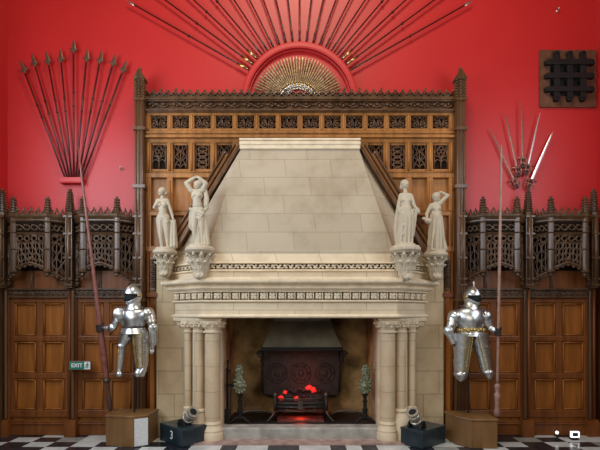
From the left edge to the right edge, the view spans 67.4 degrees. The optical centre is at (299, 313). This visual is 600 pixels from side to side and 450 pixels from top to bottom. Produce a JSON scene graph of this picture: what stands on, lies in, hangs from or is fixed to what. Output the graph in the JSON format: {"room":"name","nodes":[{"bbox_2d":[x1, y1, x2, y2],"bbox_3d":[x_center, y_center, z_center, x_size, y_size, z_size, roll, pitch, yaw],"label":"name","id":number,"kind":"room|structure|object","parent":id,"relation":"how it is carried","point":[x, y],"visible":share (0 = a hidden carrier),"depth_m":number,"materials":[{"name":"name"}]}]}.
{"room":"historic interior","nodes":[
{"label":"historic interior","id":0,"kind":"room"},
{"bbox_2d":[0,0,7,210],"bbox_3d":[-4.185,-2.150,5.400,0.250,7.600,1.700,0,0,0],"label":"wall","id":1,"kind":"structure","parent":0,"point":[3,3],"depth_m":6.18,"materials":[{"name":"red paint"}]},
{"bbox_2d":[0,288,3,436],"bbox_3d":[-4.035,0.200,2.995,0.050,2.900,6.490,0,0,0],"label":"panelling","id":2,"kind":"structure","parent":1,"relation":"attached to","point":[1,289],"depth_m":6.04,"materials":[{"name":"brown wood"}]},
{"bbox_2d":[0,189,12,436],"bbox_3d":[-4.000,-0.018,6.111,0.150,3.337,0.272,0,0,0],"label":"buttress","id":3,"kind":"object","parent":1,"relation":"attached to","point":[5,424],"visible":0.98,"depth_m":6.06,"materials":[{"name":"brown wood"}]},
{"bbox_2d":[0,435,599,449],"bbox_3d":[0.030,1.650,2.468,8.180,0.001,7.525,0,0,0],"label":"floor","id":4,"kind":"structure","parent":0,"point":[13,442],"depth_m":5.65,"materials":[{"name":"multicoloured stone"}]},
{"bbox_2d":[105,409,158,446],"bbox_3d":[-2.166,1.455,5.776,0.574,0.390,0.450,0,0,0],"label":"plinth","id":5,"kind":"object","parent":4,"relation":"on","point":[119,422],"visible":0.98,"depth_m":5.62,"materials":[{"name":"brown wood"}]},
{"bbox_2d":[95,284,157,411],"bbox_3d":[-2.215,0.441,5.743,0.798,1.638,0.298,0,0,0],"label":"suit","id":6,"kind":"object","parent":5,"relation":"on","point":[133,318],"visible":1,"depth_m":5.67,"materials":[{"name":"metal"}]},
{"bbox_2d":[78,146,112,410],"bbox_3d":[-2.613,-0.421,5.748,0.411,3.364,0.092,0,0,-26],"label":"lance","id":7,"kind":"object","parent":6,"relation":"attached to","point":[102,346],"visible":1,"depth_m":5.73,"materials":[{"name":"wood"}]},
{"bbox_2d":[134,418,147,446],"bbox_3d":[-1.975,1.468,5.597,0.163,0.340,0.008,0,0,-31],"label":"panel","id":8,"kind":"object","parent":5,"relation":"attached to","point":[141,424],"visible":1,"depth_m":5.59,"materials":[{"name":"paper"}]},
{"bbox_2d":[159,419,206,447],"bbox_3d":[-1.515,1.536,5.844,0.541,0.228,0.379,0,0,42],"label":"box","id":9,"kind":"object","parent":4,"relation":"on","point":[170,432],"visible":0.98,"depth_m":5.69,"materials":[{"name":"black paint"}]},
{"bbox_2d":[177,406,198,425],"bbox_3d":[-1.420,1.305,5.776,0.275,0.251,0.192,0,0,41],"label":"mortar","id":10,"kind":"object","parent":9,"relation":"on","point":[192,412],"visible":1,"depth_m":5.73,"materials":[{"name":"grey metal"}]},
{"bbox_2d":[153,138,447,441],"bbox_3d":[0.000,-0.333,6.284,3.973,3.966,1.650,0,0,0],"label":"stone chimneypiece","id":11,"kind":"object","parent":4,"relation":"on","point":[298,227],"depth_m":5.87,"materials":[{"name":"stone"}]},
{"bbox_2d":[153,187,177,249],"bbox_3d":[-1.775,-1.258,5.927,0.261,0.829,0.251,0,0,38],"label":"statue","id":12,"kind":"object","parent":11,"relation":"on","point":[164,223],"visible":0.87,"depth_m":5.90,"materials":[{"name":"stone"}]},
{"bbox_2d":[184,175,209,245],"bbox_3d":[-1.278,-1.265,5.655,0.275,0.941,0.258,0,0,36],"label":"statue","id":13,"kind":"object","parent":11,"relation":"on","point":[198,224],"visible":0.91,"depth_m":5.62,"materials":[{"name":"stone"}]},
{"bbox_2d":[225,360,233,423],"bbox_3d":[-0.964,1.075,6.140,0.180,0.910,0.140,0,0,0],"label":"stand","id":14,"kind":"object","parent":11,"relation":"on","point":[228,378],"visible":0.84,"depth_m":6.11,"materials":[{"name":"black metal"}]},
{"bbox_2d":[228,364,274,423],"bbox_3d":[-0.637,1.106,6.227,0.752,0.843,0.209,0,0,-30],"label":"andiron","id":15,"kind":"object","parent":11,"relation":"on","point":[239,383],"visible":0.98,"depth_m":6.12,"materials":[{"name":"black metal"}]},
{"bbox_2d":[181,149,417,253],"bbox_3d":[0.000,-1.496,5.955,3.320,1.383,0.390,0,0,0],"label":"hood","id":16,"kind":"object","parent":11,"relation":"attached to","point":[268,201],"depth_m":5.85,"materials":[{"name":"stone"}]},
{"bbox_2d":[277,397,323,408],"bbox_3d":[0.007,1.292,6.535,0.682,0.125,0.270,0,0,0],"label":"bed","id":17,"kind":"object","parent":11,"relation":"in","point":[289,401],"visible":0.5,"depth_m":6.40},
{"bbox_2d":[277,416,323,421],"bbox_3d":[0.007,1.519,6.520,0.662,0.022,0.300,0,0,0],"label":"pan","id":18,"kind":"object","parent":11,"relation":"on","point":[280,418],"visible":1,"depth_m":6.43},
{"bbox_2d":[275,398,325,411],"bbox_3d":[0.007,1.285,6.355,0.724,0.191,0.051,0,0,0],"label":"grille","id":19,"kind":"object","parent":11,"relation":"attached to","point":[300,407],"depth_m":6.35,"materials":[{"name":"metal"}]},
{"bbox_2d":[261,351,340,414],"bbox_3d":[0.015,1.015,6.825,1.211,1.031,0.069,0,0,0],"label":"fireback","id":20,"kind":"object","parent":11,"relation":"on","point":[281,370],"visible":0.91,"depth_m":6.81,"materials":[{"name":"metal"}]},
{"bbox_2d":[256,318,347,365],"bbox_3d":[0.029,0.213,6.724,1.331,1.086,0.532,0,0,0],"label":"hood","id":21,"kind":"object","parent":11,"relation":"attached to","point":[285,334],"visible":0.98,"depth_m":6.56,"materials":[{"name":"metal"}]},
{"bbox_2d":[330,364,375,423],"bbox_3d":[0.705,1.106,6.227,0.752,0.843,0.209,0,0,30],"label":"andiron","id":22,"kind":"object","parent":11,"relation":"on","point":[365,385],"visible":0.97,"depth_m":6.12,"materials":[{"name":"black metal"}]},
{"bbox_2d":[393,179,419,245],"bbox_3d":[1.325,-1.244,5.655,0.284,0.894,0.267,0,0,-35],"label":"statue","id":23,"kind":"object","parent":11,"relation":"on","point":[405,216],"visible":0.87,"depth_m":5.60,"materials":[{"name":"stone"}]},
{"bbox_2d":[422,191,448,251],"bbox_3d":[1.774,-1.185,5.917,0.298,0.865,0.265,0,0,-41],"label":"statue","id":24,"kind":"object","parent":11,"relation":"on","point":[436,241],"visible":0.89,"depth_m":5.87,"materials":[{"name":"stone"}]},
{"bbox_2d":[400,421,445,449],"bbox_3d":[1.571,1.538,5.737,0.510,0.225,0.337,0,0,-40],"label":"plinth","id":25,"kind":"object","parent":4,"relation":"on","point":[433,434],"visible":0.86,"depth_m":5.60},
{"bbox_2d":[406,407,425,428],"bbox_3d":[1.438,1.300,5.638,0.192,0.272,0.258,0,0,40],"label":"mortar","id":26,"kind":"object","parent":25,"relation":"on","point":[415,420],"visible":1,"depth_m":5.60,"materials":[{"name":"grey metal"}]},
{"bbox_2d":[444,411,498,448],"bbox_3d":[2.186,1.468,5.746,0.532,0.365,0.493,0,0,0],"label":"plinth","id":27,"kind":"object","parent":4,"relation":"on","point":[473,429],"visible":1,"depth_m":5.56,"materials":[{"name":"brown wood"}]},
{"bbox_2d":[443,281,501,412],"bbox_3d":[2.180,0.431,5.740,0.704,1.708,0.315,0,0,0],"label":"suit","id":28,"kind":"object","parent":27,"relation":"on","point":[470,319],"visible":1,"depth_m":5.66,"materials":[{"name":"metal"}]},
{"bbox_2d":[494,145,501,416],"bbox_3d":[2.480,-0.415,5.630,0.105,3.400,0.078,0,0,0],"label":"lance","id":29,"kind":"object","parent":4,"relation":"on","point":[497,394],"visible":1,"depth_m":5.62},
{"bbox_2d":[569,431,579,439],"bbox_3d":[3.599,1.594,5.914,0.105,0.112,0.072,0,0,0],"label":"floor light","id":30,"kind":"object","parent":4,"relation":"on","point":[574,435],"visible":1,"depth_m":5.88,"materials":[{"name":"white"}]},
{"bbox_2d":[8,0,596,214],"bbox_3d":[0.030,-2.150,6.375,8.780,7.600,0.250,0,0,0],"label":"wall","id":31,"kind":"structure","parent":0,"point":[497,44],"depth_m":6.25,"materials":[{"name":"red paint"}]},
{"bbox_2d":[5,196,64,287],"bbox_3d":[-3.550,-0.947,6.061,0.966,1.213,0.372,0,0,0],"label":"canopy","id":32,"kind":"object","parent":31,"relation":"attached to","point":[36,241],"visible":0.96,"depth_m":5.94,"materials":[{"name":"brown wood"}]},
{"bbox_2d":[5,288,69,434],"bbox_3d":[-3.550,0.650,6.161,0.886,2.000,0.172,0,0,0],"label":"panelling","id":33,"kind":"object","parent":31,"relation":"attached to","point":[38,315],"visible":0.85,"depth_m":6.13,"materials":[{"name":"brown wood"}]},
{"bbox_2d":[63,188,78,436],"bbox_3d":[-3.092,-0.018,6.111,0.150,3.337,0.272,0,0,0],"label":"buttress","id":34,"kind":"object","parent":31,"relation":"attached to","point":[70,424],"visible":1,"depth_m":6.06,"materials":[{"name":"brown wood"}]},
{"bbox_2d":[59,177,84,184],"bbox_3d":[-3.139,-1.834,6.200,0.310,0.080,0.100,0,0,0],"label":"rack","id":35,"kind":"object","parent":31,"relation":"attached to","point":[63,180],"visible":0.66,"depth_m":6.15,"materials":[{"name":"red paint"}]},
{"bbox_2d":[19,61,64,176],"bbox_3d":[-3.533,-2.669,6.180,0.648,1.639,0.038,0,0,0],"label":"spear","id":36,"kind":"object","parent":35,"relation":"on","point":[23,68],"visible":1,"depth_m":6.17,"materials":[{"name":"metal"}]},
{"bbox_2d":[30,53,67,176],"bbox_3d":[-3.446,-2.718,6.180,0.530,1.734,0.038,0,0,0],"label":"spear","id":37,"kind":"object","parent":35,"relation":"on","point":[34,62],"visible":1,"depth_m":6.17,"materials":[{"name":"metal"}]},
{"bbox_2d":[43,52,69,176],"bbox_3d":[-3.339,-2.732,6.180,0.373,1.760,0.038,0,0,0],"label":"spear","id":38,"kind":"object","parent":35,"relation":"on","point":[47,61],"visible":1,"depth_m":6.17,"materials":[{"name":"metal"}]},
{"bbox_2d":[57,50,71,176],"bbox_3d":[-3.235,-2.750,6.180,0.222,1.793,0.038,0,0,0],"label":"spear","id":39,"kind":"object","parent":35,"relation":"on","point":[60,58],"visible":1,"depth_m":6.17,"materials":[{"name":"metal"}]},
{"bbox_2d":[69,39,77,176],"bbox_3d":[-3.110,-2.815,6.180,0.122,1.923,0.038,0,0,0],"label":"spear","id":40,"kind":"object","parent":35,"relation":"on","point":[73,49],"visible":1,"depth_m":6.17,"materials":[{"name":"metal"}]},
{"bbox_2d":[75,48,90,176],"bbox_3d":[-2.980,-2.753,6.180,0.223,1.800,0.038,0,0,0],"label":"spear","id":41,"kind":"object","parent":35,"relation":"on","point":[86,58],"visible":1,"depth_m":6.17,"materials":[{"name":"metal"}]},
{"bbox_2d":[77,51,103,176],"bbox_3d":[-2.873,-2.739,6.180,0.381,1.774,0.038,0,0,0],"label":"spear","id":42,"kind":"object","parent":35,"relation":"on","point":[100,60],"visible":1,"depth_m":6.17,"materials":[{"name":"metal"}]},
{"bbox_2d":[82,54,116,172],"bbox_3d":[-2.769,-2.718,6.180,0.532,1.734,0.038,0,0,0],"label":"spear","id":43,"kind":"object","parent":35,"relation":"on","point":[113,62],"visible":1,"depth_m":6.17,"materials":[{"name":"metal"}]},
{"bbox_2d":[83,60,126,176],"bbox_3d":[-2.686,-2.669,6.180,0.640,1.639,0.038,0,0,0],"label":"spear","id":44,"kind":"object","parent":35,"relation":"on","point":[123,69],"visible":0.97,"depth_m":6.17,"materials":[{"name":"metal"}]},
{"bbox_2d":[72,288,133,434],"bbox_3d":[-2.635,0.650,6.161,0.886,2.000,0.172,0,0,0],"label":"panelling","id":45,"kind":"object","parent":31,"relation":"attached to","point":[92,409],"visible":0.58,"depth_m":6.13,"materials":[{"name":"brown wood"}]},
{"bbox_2d":[69,361,91,369],"bbox_3d":[-2.936,0.687,6.051,0.294,0.120,0.118,0,0,0],"label":"exit sign","id":46,"kind":"object","parent":45,"relation":"attached to","point":[73,365],"visible":1,"depth_m":6.00,"materials":[{"name":"green plastic"}]},
{"bbox_2d":[73,196,134,287],"bbox_3d":[-2.635,-0.947,6.061,0.966,1.213,0.372,0,0,0],"label":"canopy","id":47,"kind":"object","parent":31,"relation":"attached to","point":[112,237],"visible":0.89,"depth_m":5.95,"materials":[{"name":"brown wood"}]},
{"bbox_2d":[133,198,141,285],"bbox_3d":[-2.164,-0.018,6.111,0.150,3.337,0.272,0,0,0],"label":"buttress","id":48,"kind":"object","parent":31,"relation":"attached to","point":[137,216],"visible":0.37,"depth_m":5.98,"materials":[{"name":"brown wood"}]},
{"bbox_2d":[266,68,288,92],"bbox_3d":[-0.309,-3.217,6.205,0.312,0.345,0.015,0,0,0],"label":"dagger","id":49,"kind":"object","parent":31,"relation":"attached to","point":[268,70],"visible":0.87,"depth_m":6.20,"materials":[{"name":"metal"}]},
{"bbox_2d":[269,66,288,91],"bbox_3d":[-0.286,-3.236,6.205,0.288,0.365,0.015,0,0,0],"label":"dagger","id":50,"kind":"object","parent":31,"relation":"attached to","point":[271,69],"visible":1,"depth_m":6.20,"materials":[{"name":"metal"}]},
{"bbox_2d":[271,64,289,91],"bbox_3d":[-0.262,-3.254,6.205,0.263,0.383,0.015,0,0,0],"label":"dagger","id":51,"kind":"object","parent":31,"relation":"attached to","point":[274,68],"visible":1,"depth_m":6.20,"materials":[{"name":"gold metal"}]},
{"bbox_2d":[274,62,290,90],"bbox_3d":[-0.237,-3.269,6.205,0.236,0.399,0.015,0,0,0],"label":"dagger","id":52,"kind":"object","parent":31,"relation":"attached to","point":[278,69],"visible":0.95,"depth_m":6.20,"materials":[{"name":"metal"}]},
{"bbox_2d":[277,61,291,89],"bbox_3d":[-0.211,-3.283,6.205,0.208,0.413,0.015,0,0,0],"label":"dagger","id":53,"kind":"object","parent":31,"relation":"attached to","point":[277,61],"visible":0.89,"depth_m":6.20,"materials":[{"name":"metal"}]},
{"bbox_2d":[280,60,292,88],"bbox_3d":[-0.184,-3.296,6.205,0.180,0.426,0.015,0,0,0],"label":"dagger","id":54,"kind":"object","parent":31,"relation":"attached to","point":[280,60],"visible":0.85,"depth_m":6.20,"materials":[{"name":"gold metal"}]},
{"bbox_2d":[283,58,293,88],"bbox_3d":[-0.157,-3.306,6.205,0.150,0.436,0.015,0,0,0],"label":"dagger","id":55,"kind":"object","parent":31,"relation":"attached to","point":[283,58],"visible":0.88,"depth_m":6.20,"materials":[{"name":"metal"}]},
{"bbox_2d":[286,58,294,89],"bbox_3d":[-0.128,-3.314,6.205,0.120,0.444,0.015,0,0,0],"label":"dagger","id":56,"kind":"object","parent":31,"relation":"attached to","point":[286,58],"visible":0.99,"depth_m":6.20,"materials":[{"name":"metal"}]},
{"bbox_2d":[287,0,293,41],"bbox_3d":[-0.209,-4.719,6.195,0.248,1.934,0.040,0,0,0],"label":"pike","id":57,"kind":"object","parent":31,"relation":"attached to","point":[287,0],"visible":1,"depth_m":6.19,"materials":[{"name":"metal"}]},
{"bbox_2d":[289,58,295,89],"bbox_3d":[-0.100,-3.320,6.205,0.091,0.450,0.015,0,0,0],"label":"dagger","id":58,"kind":"object","parent":31,"relation":"attached to","point":[290,58],"visible":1,"depth_m":6.20,"materials":[{"name":"gold metal"}]},
{"bbox_2d":[293,57,296,89],"bbox_3d":[-0.071,-3.324,6.205,0.064,0.454,0.015,0,0,0],"label":"dagger","id":59,"kind":"object","parent":31,"relation":"attached to","point":[293,57],"visible":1,"depth_m":6.20,"materials":[{"name":"metal"}]},
{"bbox_2d":[296,56,298,88],"bbox_3d":[-0.039,-3.326,6.205,0.043,0.455,0.015,0,0,0],"label":"dagger","id":60,"kind":"object","parent":31,"relation":"attached to","point":[297,81],"visible":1,"depth_m":6.20,"materials":[{"name":"metal"}]},
{"bbox_2d":[298,56,299,88],"bbox_3d":[-0.015,-3.326,6.205,0.043,0.455,0.015,0,0,0],"label":"dagger","id":61,"kind":"object","parent":31,"relation":"attached to","point":[299,56],"visible":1,"depth_m":6.20,"materials":[{"name":"gold metal"}]},
{"bbox_2d":[242,41,356,92],"bbox_3d":[-0.007,-3.344,6.211,1.600,0.800,0.078,0,0,0],"label":"trim","id":62,"kind":"structure","parent":31,"relation":"attached to","point":[263,60],"depth_m":6.18,"materials":[{"name":"red paint"}]},
{"bbox_2d":[126,0,249,70],"bbox_3d":[-1.540,-3.832,6.195,1.699,0.974,0.040,0,0,0],"label":"pike","id":63,"kind":"object","parent":62,"relation":"on","point":[131,3],"visible":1,"depth_m":6.19,"materials":[{"name":"metal"}]},
{"bbox_2d":[165,0,252,64],"bbox_3d":[-1.427,-4.006,6.195,1.576,1.164,0.040,0,0,0],"label":"pike","id":64,"kind":"object","parent":62,"relation":"on","point":[196,22],"visible":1,"depth_m":6.19,"materials":[{"name":"metal"}]},
{"bbox_2d":[193,0,257,59],"bbox_3d":[-1.294,-4.166,6.195,1.432,1.338,0.040,0,0,0],"label":"pike","id":65,"kind":"object","parent":62,"relation":"on","point":[196,2],"visible":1,"depth_m":6.19,"materials":[{"name":"metal"}]},
{"bbox_2d":[215,0,262,54],"bbox_3d":[-1.144,-4.309,6.195,1.268,1.494,0.040,0,0,0],"label":"pike","id":66,"kind":"object","parent":62,"relation":"on","point":[217,1],"visible":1,"depth_m":6.19,"materials":[{"name":"metal"}]},
{"bbox_2d":[233,0,267,50],"bbox_3d":[-0.978,-4.434,6.195,1.087,1.630,0.040,0,0,0],"label":"pike","id":67,"kind":"object","parent":62,"relation":"on","point":[261,41],"visible":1,"depth_m":6.19,"materials":[{"name":"metal"}]},
{"bbox_2d":[249,0,273,47],"bbox_3d":[-0.798,-4.539,6.195,0.891,1.743,0.040,0,0,0],"label":"pike","id":68,"kind":"object","parent":62,"relation":"on","point":[268,37],"visible":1,"depth_m":6.19,"materials":[{"name":"metal"}]},
{"bbox_2d":[263,0,279,44],"bbox_3d":[-0.608,-4.622,6.195,0.682,1.832,0.040,0,0,0],"label":"pike","id":69,"kind":"object","parent":62,"relation":"on","point":[277,38],"visible":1,"depth_m":6.19,"materials":[{"name":"metal"}]},
{"bbox_2d":[275,0,286,42],"bbox_3d":[-0.410,-4.682,6.195,0.465,1.896,0.040,0,0,0],"label":"pike","id":70,"kind":"object","parent":62,"relation":"on","point":[283,31],"visible":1,"depth_m":6.19,"materials":[{"name":"metal"}]},
{"bbox_2d":[305,0,311,41],"bbox_3d":[0.198,-4.719,6.195,0.251,1.933,0.040,0,0,0],"label":"pike","id":71,"kind":"object","parent":62,"relation":"on","point":[306,39],"visible":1,"depth_m":6.19,"materials":[{"name":"metal"}]},
{"bbox_2d":[312,0,323,42],"bbox_3d":[0.399,-4.681,6.195,0.468,1.895,0.040,0,0,0],"label":"pike","id":72,"kind":"object","parent":62,"relation":"on","point":[322,0],"visible":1,"depth_m":6.19,"materials":[{"name":"metal"}]},
{"bbox_2d":[319,0,335,44],"bbox_3d":[0.597,-4.621,6.195,0.686,1.830,0.040,0,0,0],"label":"pike","id":73,"kind":"object","parent":62,"relation":"on","point":[320,41],"visible":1,"depth_m":6.19,"materials":[{"name":"metal"}]},
{"bbox_2d":[325,0,349,47],"bbox_3d":[0.787,-4.537,6.195,0.894,1.741,0.040,0,0,0],"label":"pike","id":74,"kind":"object","parent":62,"relation":"on","point":[330,37],"visible":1,"depth_m":6.19,"materials":[{"name":"metal"}]},
{"bbox_2d":[331,0,365,50],"bbox_3d":[0.967,-4.432,6.195,1.090,1.628,0.040,0,0,0],"label":"pike","id":75,"kind":"object","parent":62,"relation":"on","point":[337,41],"visible":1,"depth_m":6.19,"materials":[{"name":"metal"}]},
{"bbox_2d":[336,0,383,54],"bbox_3d":[1.133,-4.307,6.195,1.271,1.492,0.040,0,0,0],"label":"pike","id":76,"kind":"object","parent":62,"relation":"on","point":[382,1],"visible":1,"depth_m":6.19,"materials":[{"name":"metal"}]},
{"bbox_2d":[341,0,405,59],"bbox_3d":[1.283,-4.163,6.195,1.434,1.336,0.040,0,0,0],"label":"pike","id":77,"kind":"object","parent":62,"relation":"on","point":[397,7],"visible":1,"depth_m":6.19,"materials":[{"name":"metal"}]},
{"bbox_2d":[346,0,434,64],"bbox_3d":[1.415,-4.003,6.195,1.578,1.161,0.040,0,0,0],"label":"pike","id":78,"kind":"object","parent":62,"relation":"on","point":[402,22],"visible":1,"depth_m":6.19,"materials":[{"name":"metal"}]},
{"bbox_2d":[349,1,471,70],"bbox_3d":[1.528,-3.829,6.195,1.700,0.971,0.040,0,0,0],"label":"pike","id":79,"kind":"object","parent":62,"relation":"on","point":[467,3],"visible":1,"depth_m":6.19,"materials":[{"name":"metal"}]},
{"bbox_2d":[194,439,404,444],"bbox_3d":[0.000,1.639,5.940,2.840,0.021,0.580,0,0,0],"label":"trim","id":80,"kind":"structure","parent":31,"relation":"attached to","point":[223,441],"depth_m":5.70,"materials":[{"name":"stone"}]},
{"bbox_2d":[299,0,300,40],"bbox_3d":[-0.005,-4.732,6.195,0.037,1.945,0.037,0,0,22],"label":"pike","id":81,"kind":"object","parent":31,"relation":"attached to","point":[299,0],"visible":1,"depth_m":6.18,"materials":[{"name":"metal"}]},
{"bbox_2d":[133,67,466,424],"bbox_3d":[0.000,-0.832,6.110,4.448,4.964,0.271,0,0,0],"label":"oak overmantel","id":82,"kind":"object","parent":31,"relation":"attached to","point":[418,138],"visible":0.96,"depth_m":6.08,"materials":[{"name":"wood"}]},
{"bbox_2d":[152,145,166,168],"bbox_3d":[-1.918,-2.135,6.133,0.197,0.374,0.033,0,0,0],"label":"carved panel","id":83,"kind":"object","parent":82,"relation":"attached to","point":[159,152],"depth_m":6.13,"materials":[{"name":"brown wood"}]},
{"bbox_2d":[173,145,187,168],"bbox_3d":[-1.625,-2.135,6.133,0.197,0.374,0.033,0,0,0],"label":"carved panel","id":84,"kind":"object","parent":82,"relation":"attached to","point":[180,152],"depth_m":6.12,"materials":[{"name":"brown wood"}]},
{"bbox_2d":[195,145,209,168],"bbox_3d":[-1.326,-2.135,6.133,0.197,0.374,0.033,0,0,0],"label":"panel","id":85,"kind":"object","parent":82,"relation":"attached to","point":[202,152],"depth_m":6.12,"materials":[{"name":"brown wood"}]},
{"bbox_2d":[217,145,231,161],"bbox_3d":[-1.030,-2.135,6.133,0.190,0.374,0.033,0,0,0],"label":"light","id":86,"kind":"object","parent":82,"relation":"attached to","point":[220,148],"depth_m":6.12,"materials":[{"name":"brown wood"}]},
{"bbox_2d":[368,145,382,161],"bbox_3d":[1.030,-2.135,6.133,0.190,0.374,0.033,0,0,0],"label":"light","id":87,"kind":"object","parent":82,"relation":"attached to","point":[373,148],"depth_m":6.12,"materials":[{"name":"brown wood"}]},
{"bbox_2d":[390,145,404,168],"bbox_3d":[1.326,-2.135,6.133,0.197,0.374,0.033,0,0,0],"label":"panel","id":88,"kind":"object","parent":82,"relation":"attached to","point":[397,152],"depth_m":6.12,"materials":[{"name":"brown wood"}]},
{"bbox_2d":[412,145,426,168],"bbox_3d":[1.625,-2.135,6.133,0.197,0.374,0.033,0,0,0],"label":"panel","id":89,"kind":"object","parent":82,"relation":"attached to","point":[419,152],"depth_m":6.12,"materials":[{"name":"brown wood"}]},
{"bbox_2d":[433,145,447,168],"bbox_3d":[1.918,-2.135,6.133,0.197,0.374,0.033,0,0,0],"label":"panel","id":90,"kind":"object","parent":82,"relation":"attached to","point":[440,152],"depth_m":6.13,"materials":[{"name":"brown wood"}]},
{"bbox_2d":[299,57,303,88],"bbox_3d":[0.017,-3.324,6.205,0.064,0.454,0.015,0,0,0],"label":"dagger","id":91,"kind":"object","parent":31,"relation":"attached to","point":[302,57],"visible":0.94,"depth_m":6.20,"materials":[{"name":"metal"}]},
{"bbox_2d":[300,57,306,88],"bbox_3d":[0.046,-3.320,6.205,0.091,0.450,0.015,0,0,0],"label":"dagger","id":92,"kind":"object","parent":31,"relation":"attached to","point":[306,57],"visible":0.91,"depth_m":6.20,"materials":[{"name":"metal"}]},
{"bbox_2d":[301,58,309,89],"bbox_3d":[0.074,-3.314,6.205,0.120,0.444,0.015,0,0,0],"label":"dagger","id":93,"kind":"object","parent":31,"relation":"attached to","point":[309,58],"visible":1,"depth_m":6.20,"materials":[{"name":"gold metal"}]},
{"bbox_2d":[302,58,312,89],"bbox_3d":[0.103,-3.306,6.205,0.150,0.436,0.015,0,0,0],"label":"dagger","id":94,"kind":"object","parent":31,"relation":"attached to","point":[312,58],"visible":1,"depth_m":6.20,"materials":[{"name":"metal"}]},
{"bbox_2d":[303,60,315,90],"bbox_3d":[0.130,-3.296,6.205,0.180,0.426,0.015,0,0,0],"label":"dagger","id":95,"kind":"object","parent":31,"relation":"attached to","point":[315,60],"visible":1,"depth_m":6.20,"materials":[{"name":"metal"}]},
{"bbox_2d":[304,61,318,90],"bbox_3d":[0.157,-3.283,6.205,0.208,0.413,0.015,0,0,0],"label":"dagger","id":96,"kind":"object","parent":31,"relation":"attached to","point":[318,61],"visible":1,"depth_m":6.20,"materials":[{"name":"gold metal"}]},
{"bbox_2d":[305,62,321,90],"bbox_3d":[0.183,-3.269,6.205,0.236,0.399,0.015,0,0,0],"label":"dagger","id":97,"kind":"object","parent":31,"relation":"attached to","point":[321,62],"visible":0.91,"depth_m":6.20,"materials":[{"name":"metal"}]},
{"bbox_2d":[308,66,326,89],"bbox_3d":[0.232,-3.236,6.205,0.288,0.365,0.015,0,0,0],"label":"dagger","id":98,"kind":"object","parent":31,"relation":"attached to","point":[324,69],"visible":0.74,"depth_m":6.20,"materials":[{"name":"gold metal"}]},
{"bbox_2d":[458,198,466,285],"bbox_3d":[2.164,-0.018,6.111,0.150,3.337,0.272,0,0,0],"label":"buttress","id":99,"kind":"object","parent":31,"relation":"attached to","point":[462,216],"visible":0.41,"depth_m":5.98,"materials":[{"name":"brown wood"}]},
{"bbox_2d":[465,196,525,287],"bbox_3d":[2.635,-0.947,6.061,0.966,1.213,0.372,0,0,0],"label":"canopy","id":100,"kind":"object","parent":31,"relation":"attached to","point":[481,228],"visible":0.86,"depth_m":5.95,"materials":[{"name":"brown wood"}]},
{"bbox_2d":[465,288,527,434],"bbox_3d":[2.635,0.650,6.161,0.886,2.000,0.172,0,0,0],"label":"panelling","id":101,"kind":"object","parent":31,"relation":"attached to","point":[481,389],"visible":0.42,"depth_m":6.13,"materials":[{"name":"brown wood"}]},
{"bbox_2d":[490,128,519,188],"bbox_3d":[2.824,-2.146,6.202,0.417,0.836,0.075,0,0,0],"label":"sword","id":102,"kind":"object","parent":31,"relation":"attached to","point":[513,179],"visible":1,"depth_m":6.20,"materials":[{"name":"metal"}]},
{"bbox_2d":[505,114,522,177],"bbox_3d":[2.939,-2.320,6.190,0.245,0.889,0.075,0,0,0],"label":"sword","id":103,"kind":"object","parent":31,"relation":"attached to","point":[517,167],"visible":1,"depth_m":6.18,"materials":[{"name":"metal"}]},
{"bbox_2d":[517,99,527,168],"bbox_3d":[3.057,-2.473,6.178,0.150,0.955,0.075,0,0,0],"label":"sword","id":104,"kind":"object","parent":31,"relation":"attached to","point":[522,158],"visible":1,"depth_m":6.17,"materials":[{"name":"metal"}]},
{"bbox_2d":[519,188,534,436],"bbox_3d":[3.065,-0.018,6.111,0.150,3.337,0.272,0,0,0],"label":"buttress","id":105,"kind":"object","parent":31,"relation":"attached to","point":[527,424],"visible":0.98,"depth_m":6.06,"materials":[{"name":"brown wood"}]},
{"bbox_2d":[523,114,539,175],"bbox_3d":[3.180,-2.332,6.184,0.238,0.860,0.075,0,0,0],"label":"sword","id":106,"kind":"object","parent":31,"relation":"attached to","point":[528,164],"visible":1,"depth_m":6.18,"materials":[{"name":"metal"}]},
{"bbox_2d":[525,132,552,188],"bbox_3d":[3.293,-2.109,6.196,0.383,0.794,0.074,0,0,0],"label":"sword","id":107,"kind":"object","parent":31,"relation":"attached to","point":[531,179],"visible":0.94,"depth_m":6.19,"materials":[{"name":"metal"}]},
{"bbox_2d":[528,288,593,434],"bbox_3d":[3.530,0.650,6.161,0.886,2.000,0.172,0,0,0],"label":"panelling","id":108,"kind":"object","parent":31,"relation":"attached to","point":[557,314],"visible":0.81,"depth_m":6.13,"materials":[{"name":"brown wood"}]},
{"bbox_2d":[531,196,592,287],"bbox_3d":[3.530,-0.947,6.061,0.966,1.213,0.372,0,0,0],"label":"canopy","id":109,"kind":"object","parent":31,"relation":"attached to","point":[561,244],"visible":0.94,"depth_m":5.94,"materials":[{"name":"brown wood"}]},
{"bbox_2d":[539,50,595,107],"bbox_3d":[3.708,-3.257,6.202,0.778,0.792,0.097,0,0,0],"label":"window","id":110,"kind":"structure","parent":31,"relation":"in","point":[567,78],"depth_m":6.22,"materials":[{"name":"brown metal"}]},
{"bbox_2d":[583,189,599,436],"bbox_3d":[3.946,-0.018,6.111,0.150,3.337,0.272,0,0,0],"label":"buttress","id":111,"kind":"object","parent":31,"relation":"attached to","point":[592,426],"visible":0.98,"depth_m":6.06,"materials":[{"name":"brown wood"}]},
{"bbox_2d":[597,0,599,221],"bbox_3d":[4.245,-2.150,5.400,0.250,7.600,1.700,0,0,0],"label":"wall","id":112,"kind":"structure","parent":0,"point":[598,1],"depth_m":6.21,"materials":[{"name":"red paint"}]},
{"bbox_2d":[596,222,599,421],"bbox_3d":[4.105,0.200,2.995,0.030,2.900,6.490,0,0,0],"label":"trim","id":113,"kind":"structure","parent":112,"relation":"attached to","point":[597,289],"depth_m":6.17,"materials":[{"name":"brown wood"}]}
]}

